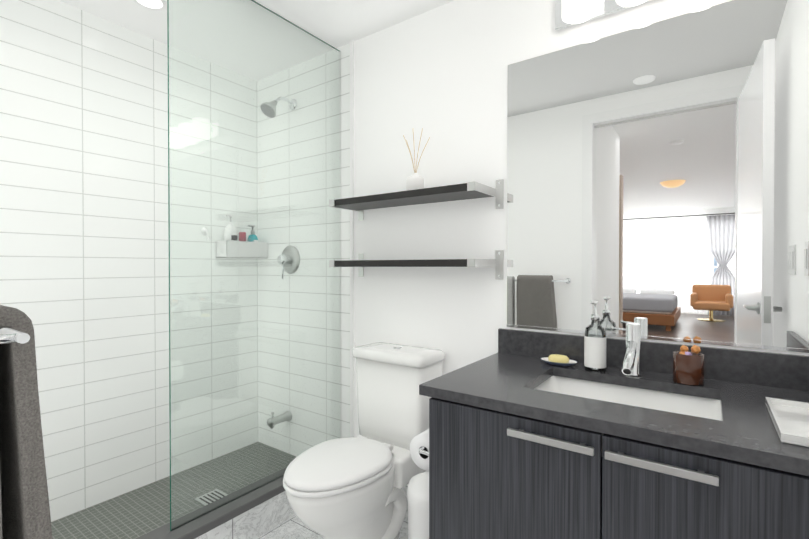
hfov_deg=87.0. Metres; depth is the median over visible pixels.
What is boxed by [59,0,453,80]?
ceiling
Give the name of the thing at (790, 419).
tray
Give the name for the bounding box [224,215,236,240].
pump bottle
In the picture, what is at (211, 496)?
floor drain
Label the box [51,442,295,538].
floor
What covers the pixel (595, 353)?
soap bottle
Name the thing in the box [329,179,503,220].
shelf
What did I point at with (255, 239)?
bottle
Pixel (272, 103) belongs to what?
shower head
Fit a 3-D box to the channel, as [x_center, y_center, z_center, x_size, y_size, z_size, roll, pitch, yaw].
[0.826,0.235,1.512,0.971,0.010,0.009,0,1,36]
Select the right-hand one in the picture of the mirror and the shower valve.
the mirror
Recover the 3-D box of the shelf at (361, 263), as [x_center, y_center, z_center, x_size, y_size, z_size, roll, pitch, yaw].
[0.022,-0.024,1.964,0.832,0.125,0.203,0,1,36]
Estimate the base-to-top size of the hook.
0.081 m
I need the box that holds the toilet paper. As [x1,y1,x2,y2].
[410,429,428,469]
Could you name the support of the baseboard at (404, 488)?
attached to the wall at (439, 76)
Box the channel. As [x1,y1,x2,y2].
[507,324,808,352]
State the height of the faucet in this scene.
0.170 m
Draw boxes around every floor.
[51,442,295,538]
[260,510,407,538]
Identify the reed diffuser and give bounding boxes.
[403,128,429,190]
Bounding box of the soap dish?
[540,354,576,365]
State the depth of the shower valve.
2.56 m
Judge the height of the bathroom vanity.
0.930 m
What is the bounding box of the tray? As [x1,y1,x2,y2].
[765,397,808,446]
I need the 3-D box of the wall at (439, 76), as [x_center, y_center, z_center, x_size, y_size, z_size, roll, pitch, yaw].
[0.132,-0.025,2.012,2.690,2.400,0.001,0,1,36]
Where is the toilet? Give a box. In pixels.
[283,342,444,538]
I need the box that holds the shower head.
[260,97,296,117]
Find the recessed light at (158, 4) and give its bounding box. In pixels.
[134,0,166,10]
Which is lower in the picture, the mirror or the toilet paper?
the toilet paper
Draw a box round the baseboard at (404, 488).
[402,485,407,509]
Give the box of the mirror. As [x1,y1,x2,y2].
[507,0,808,348]
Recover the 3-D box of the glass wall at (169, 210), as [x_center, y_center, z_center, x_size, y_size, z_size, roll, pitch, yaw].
[-0.621,-0.107,1.981,0.010,2.185,0.917,0,1,36]
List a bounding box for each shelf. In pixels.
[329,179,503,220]
[329,250,503,279]
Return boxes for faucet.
[611,323,641,375]
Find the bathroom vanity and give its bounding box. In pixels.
[419,328,808,538]
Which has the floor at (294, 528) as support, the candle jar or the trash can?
the trash can
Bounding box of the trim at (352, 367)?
[350,40,354,436]
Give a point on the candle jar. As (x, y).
(688, 367)
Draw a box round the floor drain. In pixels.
[194,489,227,505]
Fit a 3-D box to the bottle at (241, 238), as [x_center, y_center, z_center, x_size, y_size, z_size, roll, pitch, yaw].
[-1.001,-0.158,2.635,0.043,0.155,0.043,0,1,36]
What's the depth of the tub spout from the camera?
2.54 m
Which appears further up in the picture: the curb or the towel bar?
the towel bar
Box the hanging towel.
[0,305,52,538]
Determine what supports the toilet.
on the floor at (294, 528)
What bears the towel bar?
attached to the wall
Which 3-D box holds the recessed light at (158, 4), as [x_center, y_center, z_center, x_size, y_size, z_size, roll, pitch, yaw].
[-1.159,-1.222,1.940,0.140,0.004,0.140,0,1,36]
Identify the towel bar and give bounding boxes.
[0,326,29,343]
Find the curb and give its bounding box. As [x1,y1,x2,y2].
[136,467,295,538]
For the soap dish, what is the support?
on the bathroom vanity
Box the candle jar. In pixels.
[673,345,703,385]
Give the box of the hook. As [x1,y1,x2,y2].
[201,227,209,240]
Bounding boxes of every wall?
[0,0,257,521]
[167,0,340,530]
[257,0,808,485]
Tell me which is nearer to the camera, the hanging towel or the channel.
the hanging towel
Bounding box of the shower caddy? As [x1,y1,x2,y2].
[216,240,267,257]
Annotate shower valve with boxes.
[277,245,299,278]
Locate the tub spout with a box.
[267,411,291,427]
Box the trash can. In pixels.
[407,472,428,538]
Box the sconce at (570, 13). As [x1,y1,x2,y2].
[555,0,655,30]
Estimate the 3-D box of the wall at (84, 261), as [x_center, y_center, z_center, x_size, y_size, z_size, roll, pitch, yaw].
[-1.428,-0.026,2.143,0.001,2.400,1.600,0,1,36]
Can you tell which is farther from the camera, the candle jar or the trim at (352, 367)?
the trim at (352, 367)
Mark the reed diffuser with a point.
(415, 181)
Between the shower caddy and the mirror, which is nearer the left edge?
the shower caddy
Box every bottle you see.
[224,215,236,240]
[239,232,245,240]
[247,225,257,241]
[584,300,605,371]
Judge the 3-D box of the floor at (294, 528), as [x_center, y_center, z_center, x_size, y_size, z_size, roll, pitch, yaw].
[-0.043,1.184,1.091,1.890,0.001,1.720,0,1,36]
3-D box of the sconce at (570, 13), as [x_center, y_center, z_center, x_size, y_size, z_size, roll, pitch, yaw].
[0.784,-0.984,1.446,0.570,0.136,0.146,0,1,36]

